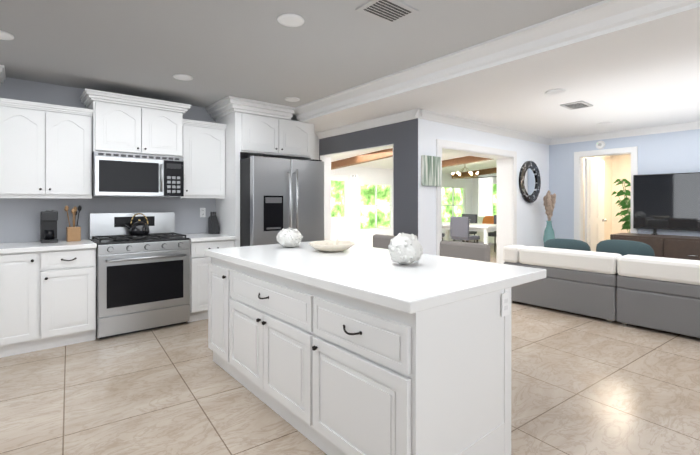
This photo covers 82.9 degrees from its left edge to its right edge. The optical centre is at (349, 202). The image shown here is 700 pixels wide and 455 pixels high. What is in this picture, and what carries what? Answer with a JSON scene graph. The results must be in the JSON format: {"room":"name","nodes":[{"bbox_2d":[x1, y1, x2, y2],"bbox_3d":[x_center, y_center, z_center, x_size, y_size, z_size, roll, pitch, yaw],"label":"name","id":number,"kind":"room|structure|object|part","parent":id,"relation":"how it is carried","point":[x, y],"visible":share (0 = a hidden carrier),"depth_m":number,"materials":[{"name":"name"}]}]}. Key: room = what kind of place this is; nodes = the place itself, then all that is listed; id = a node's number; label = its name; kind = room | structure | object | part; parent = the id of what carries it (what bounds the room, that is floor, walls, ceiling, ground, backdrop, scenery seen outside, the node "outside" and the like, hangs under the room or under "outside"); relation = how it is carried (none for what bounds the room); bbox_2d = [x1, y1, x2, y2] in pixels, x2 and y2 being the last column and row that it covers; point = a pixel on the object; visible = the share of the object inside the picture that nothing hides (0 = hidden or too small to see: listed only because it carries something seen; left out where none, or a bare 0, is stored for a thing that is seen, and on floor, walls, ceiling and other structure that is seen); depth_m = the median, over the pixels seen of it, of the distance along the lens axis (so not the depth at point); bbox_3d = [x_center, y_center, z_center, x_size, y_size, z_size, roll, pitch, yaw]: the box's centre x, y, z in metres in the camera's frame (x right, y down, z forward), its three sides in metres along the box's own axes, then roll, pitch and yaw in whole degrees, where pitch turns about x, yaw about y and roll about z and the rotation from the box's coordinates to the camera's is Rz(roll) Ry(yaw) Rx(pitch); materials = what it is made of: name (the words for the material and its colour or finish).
{"room":"kitchen","nodes":[
{"label":"kitchen","id":0,"kind":"room"},
{"bbox_2d":[0,77,245,242],"bbox_3d":[-3.408,0.051,3.743,7.850,2.500,0.120,0,0,-40],"label":"wall","id":1,"kind":"structure","parent":0,"point":[19,219],"depth_m":4.08,"materials":[{"name":"grey paint"}]},
{"bbox_2d":[0,73,3,196],"bbox_3d":[-3.365,-0.586,3.454,0.510,1.035,0.375,0,0,-40],"label":"upper cabinet","id":2,"kind":"object","parent":1,"relation":"attached to","point":[1,74],"depth_m":3.50,"materials":[{"name":"white paint"}]},
{"bbox_2d":[4,101,55,196],"bbox_3d":[-3.069,-0.481,3.726,0.429,0.825,0.335,0,0,-40],"label":"upper cabinet","id":3,"kind":"object","parent":1,"relation":"attached to","point":[29,130],"depth_m":3.62,"materials":[{"name":"white paint"}]},
{"bbox_2d":[56,105,91,196],"bbox_3d":[-2.830,-0.482,3.924,0.430,0.825,0.335,0,0,-40],"label":"upper cabinet","id":4,"kind":"object","parent":1,"relation":"attached to","point":[73,126],"depth_m":3.84,"materials":[{"name":"white paint"}]},
{"bbox_2d":[88,93,147,154],"bbox_3d":[-2.454,-0.782,4.191,0.481,0.545,0.405,0,0,-40],"label":"upper cabinet","id":5,"kind":"object","parent":1,"relation":"attached to","point":[119,124],"depth_m":4.02,"materials":[{"name":"white paint"}]},
{"bbox_2d":[92,151,183,196],"bbox_3d":[-2.288,-0.289,4.277,0.840,0.434,0.467,0,0,-40],"label":"microwave","id":6,"kind":"object","parent":5,"relation":"attached to","point":[124,175],"visible":0.98,"depth_m":4.10,"materials":[{"name":"silver metal"}]},
{"bbox_2d":[148,101,183,157],"bbox_3d":[-2.174,-0.782,4.424,0.482,0.545,0.405,0,0,-40],"label":"upper cabinet","id":7,"kind":"object","parent":1,"relation":"attached to","point":[165,122],"depth_m":4.31,"materials":[{"name":"white paint"}]},
{"bbox_2d":[200,208,205,216],"bbox_3d":[-1.843,0.120,4.958,0.070,0.120,0.010,0,0,-40],"label":"outlet","id":8,"kind":"object","parent":1,"relation":"attached to","point":[202,212],"visible":1,"depth_m":4.95,"materials":[{"name":"white plastic"}]},
{"bbox_2d":[183,121,227,196],"bbox_3d":[-1.810,-0.500,4.773,0.515,0.840,0.335,0,0,-40],"label":"upper cabinet","id":9,"kind":"object","parent":1,"relation":"attached to","point":[205,146],"depth_m":4.65,"materials":[{"name":"white paint"}]},
{"bbox_2d":[220,109,283,160],"bbox_3d":[-1.257,-0.844,5.037,0.556,0.488,0.635,0,0,-40],"label":"upper cabinet","id":10,"kind":"object","parent":1,"relation":"attached to","point":[250,131],"depth_m":4.75,"materials":[{"name":"white paint"}]},
{"bbox_2d":[274,117,311,159],"bbox_3d":[-0.920,-0.845,5.317,0.556,0.488,0.635,0,0,-40],"label":"upper cabinet","id":11,"kind":"object","parent":1,"relation":"attached to","point":[297,135],"depth_m":5.12,"materials":[{"name":"white paint"}]},
{"bbox_2d":[0,0,603,107],"bbox_3d":[-0.848,-1.245,-0.034,6.960,0.100,9.200,0,0,-40],"label":"ceiling","id":12,"kind":"structure","parent":0,"point":[217,50],"depth_m":2.94,"materials":[{"name":"paint"}]},
{"bbox_2d":[0,30,13,39],"bbox_3d":[-2.490,-1.192,2.801,0.178,0.012,0.178,0,0,-40],"label":"recessed light","id":13,"kind":"object","parent":12,"relation":"in","point":[4,35],"visible":1,"depth_m":2.82,"materials":[{"name":"white plastic"}]},
{"bbox_2d":[173,74,192,80],"bbox_3d":[-1.585,-1.193,3.762,0.178,0.012,0.178,0,0,-40],"label":"recessed light","id":14,"kind":"object","parent":12,"relation":"in","point":[184,77],"visible":0.96,"depth_m":3.75,"materials":[{"name":"white"}]},
{"bbox_2d":[277,13,303,26],"bbox_3d":[-0.386,-1.192,2.587,0.178,0.012,0.178,0,0,-40],"label":"recessed light","id":15,"kind":"object","parent":12,"relation":"in","point":[290,20],"visible":1,"depth_m":2.57,"materials":[{"name":"white plastic"}]},
{"bbox_2d":[285,97,299,101],"bbox_3d":[-0.666,-1.194,4.565,0.178,0.012,0.178,0,0,-40],"label":"recessed light","id":16,"kind":"object","parent":12,"relation":"in","point":[292,99],"visible":0.98,"depth_m":4.55,"materials":[{"name":"white plastic"}]},
{"bbox_2d":[355,0,418,24],"bbox_3d":[0.229,-1.191,2.448,0.310,0.014,0.240,0,0,-40],"label":"ceiling vent","id":17,"kind":"object","parent":12,"relation":"in","point":[390,12],"visible":1,"depth_m":2.44,"materials":[{"name":"white metal"}]},
{"bbox_2d":[293,0,699,121],"bbox_3d":[1.992,-1.125,1.873,0.155,0.143,8.500,0,0,-40],"label":"ceiling beam","id":18,"kind":"structure","parent":12,"relation":"attached to","point":[595,20],"depth_m":2.87,"materials":[{"name":"white paint"}]},
{"bbox_2d":[0,241,699,454],"bbox_3d":[1.836,1.350,4.281,16.600,0.100,12.400,0,0,-40],"label":"floor","id":19,"kind":"structure","parent":0,"point":[584,385],"depth_m":2.67,"materials":[{"name":"tile"}]},
{"bbox_2d":[0,253,51,357],"bbox_3d":[-3.031,0.861,3.577,0.473,0.880,0.615,0,0,-40],"label":"base cabinet","id":20,"kind":"object","parent":19,"relation":"on","point":[47,295],"depth_m":3.40,"materials":[{"name":"white paint"}]},
{"bbox_2d":[0,239,95,252],"bbox_3d":[-3.146,0.401,3.469,1.500,0.040,0.633,0,0,-40],"label":"countertop","id":21,"kind":"structure","parent":20,"relation":"on","point":[19,247],"depth_m":3.55,"materials":[{"name":"white stone"}]},
{"bbox_2d":[40,210,57,242],"bbox_3d":[-2.916,0.222,3.840,0.130,0.315,0.200,0,0,-40],"label":"coffee maker","id":22,"kind":"object","parent":21,"relation":"on","point":[48,225],"visible":1,"depth_m":3.80,"materials":[{"name":"black plastic"}]},
{"bbox_2d":[64,205,81,241],"bbox_3d":[-2.768,0.201,3.963,0.145,0.359,0.110,0,0,-40],"label":"utensil holder","id":23,"kind":"object","parent":21,"relation":"on","point":[73,233],"visible":1,"depth_m":3.94,"materials":[{"name":"brown wood"}]},
{"bbox_2d":[52,245,96,347],"bbox_3d":[-2.765,0.861,3.798,0.494,0.880,0.615,0,0,-40],"label":"base cabinet","id":24,"kind":"object","parent":19,"relation":"on","point":[73,270],"depth_m":3.61,"materials":[{"name":"white paint"}]},
{"bbox_2d":[89,212,189,338],"bbox_3d":[-2.218,0.706,4.194,0.840,1.190,0.686,0,0,-40],"label":"range","id":25,"kind":"object","parent":19,"relation":"on","point":[142,282],"visible":0.98,"depth_m":4.00,"materials":[{"name":"silver metal"}]},
{"bbox_2d":[123,213,149,234],"bbox_3d":[-2.316,0.226,4.300,0.256,0.237,0.200,0,0,-40],"label":"kettle","id":26,"kind":"object","parent":25,"relation":"on","point":[139,227],"visible":1,"depth_m":4.25,"materials":[{"name":"black metal"}]},
{"bbox_2d":[187,241,235,321],"bbox_3d":[-1.720,0.860,4.667,0.514,0.880,0.615,0,0,-40],"label":"base cabinet","id":27,"kind":"object","parent":19,"relation":"on","point":[199,262],"depth_m":4.34,"materials":[{"name":"white paint"}]},
{"bbox_2d":[183,233,235,240],"bbox_3d":[-1.714,0.400,4.660,0.514,0.040,0.633,0,0,-40],"label":"countertop","id":28,"kind":"structure","parent":27,"relation":"on","point":[201,236],"depth_m":4.50,"materials":[{"name":"white stone"}]},
{"bbox_2d":[208,212,218,233],"bbox_3d":[-1.683,0.244,4.898,0.090,0.270,0.130,0,0,-40],"label":"vase","id":29,"kind":"object","parent":28,"relation":"on","point":[213,225],"visible":1,"depth_m":4.87,"materials":[{"name":"black ceramic"}]},
{"bbox_2d":[240,154,323,246],"bbox_3d":[-0.962,0.377,5.025,0.980,1.845,0.972,0,0,-40],"label":"refrigerator","id":30,"kind":"object","parent":19,"relation":"on","point":[277,195],"visible":0.4,"depth_m":4.62,"materials":[{"name":"silver metal"}]},
{"bbox_2d":[205,253,540,454],"bbox_3d":[-0.078,0.867,2.717,1.051,0.870,2.216,0,0,-40],"label":"kitchen island","id":31,"kind":"object","parent":19,"relation":"on","point":[358,350],"depth_m":1.91,"materials":[{"name":"white paint"}]},
{"bbox_2d":[205,241,545,308],"bbox_3d":[-0.031,0.407,2.775,1.175,0.050,2.242,0,0,-40],"label":"island countertop","id":32,"kind":"structure","parent":31,"relation":"on","point":[370,273],"depth_m":2.21,"materials":[{"name":"white stone"}]},
{"bbox_2d":[276,227,302,246],"bbox_3d":[-0.518,0.293,3.401,0.221,0.172,0.225,0,0,-40],"label":"decorative orb","id":33,"kind":"object","parent":32,"relation":"on","point":[289,237],"visible":1,"depth_m":3.33,"materials":[{"name":"white ceramic"}]},
{"bbox_2d":[309,237,354,251],"bbox_3d":[-0.142,0.326,3.155,0.370,0.110,0.370,0,0,-40],"label":"shell bowl","id":34,"kind":"object","parent":32,"relation":"on","point":[337,245],"visible":1,"depth_m":3.07,"materials":[{"name":"beige ceramic"}]},
{"bbox_2d":[388,233,422,263],"bbox_3d":[0.337,0.280,2.450,0.218,0.198,0.214,0,0,-40],"label":"decorative orb","id":35,"kind":"object","parent":32,"relation":"on","point":[405,248],"visible":1,"depth_m":2.38,"materials":[{"name":"white ceramic"}]},
{"bbox_2d":[373,234,394,248],"bbox_3d":[0.248,0.814,3.844,0.492,0.976,0.492,0,0,-40],"label":"bar stool","id":36,"kind":"object","parent":19,"relation":"on","point":[381,241],"visible":0.08,"depth_m":4.02,"materials":[{"name":"grey fabric"}]},
{"bbox_2d":[440,240,489,261],"bbox_3d":[0.797,0.815,3.183,0.492,0.976,0.492,0,0,-40],"label":"bar stool","id":37,"kind":"object","parent":19,"relation":"on","point":[469,251],"visible":0.17,"depth_m":3.26,"materials":[{"name":"grey fabric"}]},
{"bbox_2d":[450,216,479,242],"bbox_3d":[2.698,0.805,9.289,0.510,0.980,0.480,0,0,-40],"label":"dining chair","id":38,"kind":"object","parent":19,"relation":"on","point":[459,228],"visible":0.77,"depth_m":9.11,"materials":[{"name":"grey fabric"}]},
{"bbox_2d":[454,214,476,242],"bbox_3d":[3.189,0.803,10.998,0.510,0.980,0.480,0,0,-40],"label":"dining chair","id":39,"kind":"object","parent":19,"relation":"on","point":[473,218],"visible":0.35,"depth_m":10.99,"materials":[{"name":"grey fabric"}]},
{"bbox_2d":[442,222,496,244],"bbox_3d":[2.943,0.914,10.143,1.000,0.760,1.900,0,0,-40],"label":"dining table","id":40,"kind":"object","parent":19,"relation":"on","point":[484,228],"visible":0.35,"depth_m":9.42,"materials":[{"name":"white wood"}]},
{"bbox_2d":[464,216,496,242],"bbox_3d":[4.380,0.867,12.443,0.750,0.850,1.500,0,0,-40],"label":"settee","id":41,"kind":"object","parent":19,"relation":"on","point":[481,234],"visible":0.08,"depth_m":12.27,"materials":[{"name":"white fabric"}]},
{"bbox_2d":[482,216,493,223],"bbox_3d":[4.399,0.627,12.459,0.160,0.460,0.520,18,-11,-38],"label":"pillow","id":42,"kind":"object","parent":41,"relation":"on","point":[488,219],"visible":0.35,"depth_m":12.45,"materials":[{"name":"orange fabric"}]},
{"bbox_2d":[488,215,496,251],"bbox_3d":[3.828,0.804,10.229,0.510,0.980,0.480,0,0,-40],"label":"dining chair","id":43,"kind":"object","parent":19,"relation":"on","point":[493,234],"visible":0.19,"depth_m":10.46,"materials":[{"name":"grey"}]},
{"bbox_2d":[544,239,590,250],"bbox_3d":[2.733,0.620,5.000,0.540,0.340,0.170,0,10,44],"label":"armchair","id":44,"kind":"object","parent":19,"relation":"on","point":[572,244],"visible":0.42,"depth_m":4.92,"materials":[{"name":"teal fabric"}]},
{"bbox_2d":[503,245,699,337],"bbox_3d":[3.681,0.933,3.937,0.962,0.735,4.112,0,0,-40],"label":"sofa","id":45,"kind":"object","parent":19,"relation":"on","point":[660,293],"visible":0.88,"depth_m":4.24,"materials":[{"name":"grey fabric"}]},
{"bbox_2d":[574,146,637,240],"bbox_3d":[3.922,0.241,6.079,0.150,2.115,0.850,0,0,-40],"label":"door frame","id":46,"kind":"structure","parent":19,"relation":"on","point":[578,156],"depth_m":6.31,"materials":[{"name":"white wood"}]},
{"bbox_2d":[612,179,630,232],"bbox_3d":[4.509,0.462,6.257,0.771,1.672,0.650,0,0,-40],"label":"potted palm","id":47,"kind":"object","parent":19,"relation":"on","point":[625,203],"visible":0.15,"depth_m":6.18,"materials":[{"name":"green plant"}]},
{"bbox_2d":[596,240,654,256],"bbox_3d":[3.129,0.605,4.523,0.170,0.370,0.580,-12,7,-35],"label":"armchair","id":48,"kind":"object","parent":19,"relation":"on","point":[624,247],"visible":0.38,"depth_m":4.45,"materials":[{"name":"teal fabric"}]},
{"bbox_2d":[610,233,699,259],"bbox_3d":[4.574,0.870,4.782,0.518,0.860,2.370,0,0,-40],"label":"tv console","id":49,"kind":"object","parent":19,"relation":"on","point":[676,247],"visible":0.29,"depth_m":5.05,"materials":[{"name":"brown wood"}]},
{"bbox_2d":[633,172,699,234],"bbox_3d":[4.530,0.019,5.141,0.125,0.839,1.440,0,0,-40],"label":"screen","id":50,"kind":"object","parent":49,"relation":"on","point":[670,201],"visible":0.94,"depth_m":5.40,"materials":[{"name":"black plastic"}]},
{"bbox_3d":[3.095,0.998,6.160,0.440,0.600,0.440,0,0,-40],"label":"side table","id":51,"kind":"object","parent":19,"relation":"on","visible":0},
{"bbox_2d":[543,190,555,242],"bbox_3d":[3.097,0.247,6.165,0.288,0.900,0.177,0,0,-40],"label":"vase","id":52,"kind":"object","parent":51,"relation":"on","point":[549,200],"visible":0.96,"depth_m":6.12,"materials":[{"name":"teal glass"}]},
{"bbox_2d":[319,118,417,238],"bbox_3d":[0.174,-0.001,5.415,0.204,2.600,2.129,0,0,-40],"label":"wall","id":53,"kind":"structure","parent":0,"point":[402,136],"depth_m":4.74,"materials":[{"name":"grey paint"}]},
{"bbox_2d":[320,144,393,240],"bbox_3d":[0.115,0.289,5.489,0.202,2.021,1.542,0,0,-40],"label":"door frame","id":54,"kind":"structure","parent":53,"relation":"attached to","point":[326,158],"depth_m":6.07,"materials":[{"name":"white wood"}]},
{"bbox_2d":[316,110,413,138],"bbox_3d":[0.104,-1.016,5.290,0.070,0.090,1.990,0,0,-40],"label":"crown molding","id":55,"kind":"structure","parent":53,"relation":"attached to","point":[407,115],"depth_m":5.12,"materials":[{"name":"white wood"}]},
{"bbox_2d":[331,166,472,246],"bbox_3d":[1.004,-0.007,10.949,8.390,2.600,0.120,0,0,-40],"label":"wall","id":56,"kind":"structure","parent":0,"point":[358,236],"depth_m":10.44,"materials":[{"name":"white paint"}]},
{"bbox_2d":[331,174,348,240],"bbox_3d":[-0.338,0.294,9.788,0.800,2.000,0.090,0,0,-40],"label":"door","id":57,"kind":"structure","parent":56,"relation":"in","point":[340,228],"depth_m":9.93,"materials":[{"name":"white wood"}]},
{"bbox_2d":[360,183,392,229],"bbox_3d":[0.711,0.089,10.653,1.220,1.230,0.080,0,0,-40],"label":"window","id":58,"kind":"structure","parent":56,"relation":"in","point":[375,184],"depth_m":10.65,"materials":[{"name":"white wood"}]},
{"bbox_2d":[442,186,464,215],"bbox_3d":[3.356,0.086,12.852,1.300,1.230,0.080,0,0,-40],"label":"window","id":59,"kind":"structure","parent":56,"relation":"in","point":[452,205],"depth_m":12.86,"materials":[{"name":"white wood"}]},
{"bbox_2d":[331,148,496,178],"bbox_3d":[2.440,-1.079,9.222,8.390,0.592,4.610,0,0,-40],"label":"ceiling","id":60,"kind":"structure","parent":0,"point":[451,162],"depth_m":9.41,"materials":[{"name":"white paint"}]},
{"bbox_2d":[452,167,477,178],"bbox_3d":[2.943,-0.848,10.141,0.654,0.406,0.624,0,0,-40],"label":"chandelier","id":61,"kind":"object","parent":60,"relation":"hanging from","point":[470,176],"visible":0.98,"depth_m":10.05,"materials":[{"name":"brown metal"}]},
{"bbox_2d":[478,176,496,215],"bbox_3d":[5.580,0.201,11.717,0.060,2.122,4.250,0,0,-40],"label":"sheer curtain","id":62,"kind":"object","parent":60,"relation":"hanging from","point":[484,196],"visible":0.23,"depth_m":13.04,"materials":[{"name":"white fabric"}]},
{"bbox_2d":[418,118,548,254],"bbox_3d":[3.970,-0.003,7.320,8.470,2.600,0.273,0,0,-40],"label":"wall","id":63,"kind":"structure","parent":0,"point":[532,218],"depth_m":5.97,"materials":[{"name":"white paint"}]},
{"bbox_2d":[421,155,440,185],"bbox_3d":[0.957,-0.375,4.656,0.330,0.350,0.033,0,0,-40],"label":"canvas art","id":64,"kind":"object","parent":63,"relation":"attached to","point":[430,170],"visible":1,"depth_m":4.62,"materials":[{"name":"green fabric"}]},
{"bbox_2d":[436,139,516,263],"bbox_3d":[1.682,0.267,5.433,1.890,2.065,0.270,0,0,-40],"label":"door frame","id":65,"kind":"structure","parent":63,"relation":"attached to","point":[506,197],"depth_m":5.89,"materials":[{"name":"white wood"}]},
{"bbox_2d":[413,108,551,144],"bbox_3d":[2.029,-1.016,5.524,3.330,0.090,0.070,0,0,-40],"label":"crown molding","id":66,"kind":"structure","parent":63,"relation":"attached to","point":[425,115],"depth_m":5.20,"materials":[{"name":"white wood"}]},
{"bbox_3d":[2.821,-0.332,6.206,0.660,0.660,0.030,0,0,-40],"label":"round mirror","id":67,"kind":"part","parent":63,"relation":"part of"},
{"bbox_2d":[473,173,496,215],"bbox_3d":[5.664,-0.008,11.813,0.120,2.600,4.470,0,0,-40],"label":"wall","id":68,"kind":"structure","parent":0,"point":[494,179],"depth_m":13.39,"materials":[{"name":"white paint"}]},
{"bbox_2d":[492,183,496,215],"bbox_3d":[5.087,0.057,12.445,0.080,1.430,1.400,0,0,-40],"label":"window","id":69,"kind":"structure","parent":68,"relation":"in","point":[492,183],"depth_m":12.96,"materials":[{"name":"white"}]},
{"bbox_2d":[291,7,699,138],"bbox_3d":[4.350,-1.180,4.288,6.560,0.240,9.200,0,0,-40],"label":"ceiling","id":70,"kind":"structure","parent":0,"point":[644,75],"depth_m":3.73,"materials":[{"name":"white paint"}]},
{"bbox_2d":[545,89,565,94],"bbox_3d":[1.944,-1.053,3.757,0.178,0.012,0.178,0,0,-40],"label":"recessed light","id":71,"kind":"object","parent":70,"relation":"in","point":[554,91],"visible":1,"depth_m":3.73,"materials":[{"name":"white plastic"}]},
{"bbox_2d":[560,101,592,109],"bbox_3d":[2.446,-1.053,4.279,0.300,0.014,0.220,0,0,-40],"label":"ceiling vent","id":72,"kind":"object","parent":70,"relation":"in","point":[576,105],"visible":1,"depth_m":4.25,"materials":[{"name":"white metal"}]},
{"bbox_2d":[597,122,612,124],"bbox_3d":[3.373,-1.055,5.245,0.178,0.012,0.178,0,0,-40],"label":"recessed light","id":73,"kind":"object","parent":70,"relation":"in","point":[603,123],"visible":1,"depth_m":5.23,"materials":[{"name":"white plastic"}]},
{"bbox_2d":[583,155,612,241],"bbox_3d":[4.441,0.117,7.356,2.300,2.360,0.100,0,0,-40],"label":"wall","id":74,"kind":"structure","parent":0,"point":[608,160],"depth_m":7.83,"materials":[{"name":"beige paint"}]},
{"bbox_2d":[585,158,606,251],"bbox_3d":[4.112,0.283,6.602,0.770,2.010,0.100,0,0,-40],"label":"door leaf","id":75,"kind":"structure","parent":74,"relation":"in","point":[595,220],"depth_m":6.54,"materials":[{"name":"white paint"}]},
{"bbox_2d":[613,154,630,233],"bbox_3d":[5.769,0.117,7.479,0.100,2.360,1.350,0,0,-40],"label":"wall","id":76,"kind":"structure","parent":0,"point":[616,167],"depth_m":7.89,"materials":[{"name":"beige paint"}]},
{"bbox_2d":[549,129,699,238],"bbox_3d":[5.662,0.121,3.995,0.120,2.360,7.070,0,0,-40],"label":"wall","id":77,"kind":"structure","parent":0,"point":[670,152],"depth_m":5.70,"materials":[{"name":"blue paint"}]},
{"bbox_2d":[596,141,604,148],"bbox_3d":[3.833,-0.891,6.069,0.037,0.130,0.130,0,0,-40],"label":"smoke detector","id":78,"kind":"object","parent":77,"relation":"attached to","point":[600,144],"visible":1,"depth_m":6.05,"materials":[{"name":"white plastic"}]},
{"bbox_2d":[552,121,699,144],"bbox_3d":[5.566,-1.014,3.960,0.070,0.090,7.000,0,0,-40],"label":"crown molding","id":79,"kind":"structure","parent":77,"relation":"attached to","point":[692,125],"depth_m":5.75,"materials":[{"name":"white wood"}]},
{"label":"outside","id":80,"kind":"structure","parent":0,"visible":0},
{"bbox_2d":[331,180,496,228],"bbox_3d":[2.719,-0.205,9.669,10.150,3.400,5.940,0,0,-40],"label":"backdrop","id":81,"kind":"structure","parent":80,"point":[367,213],"depth_m":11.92,"materials":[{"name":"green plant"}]}
]}

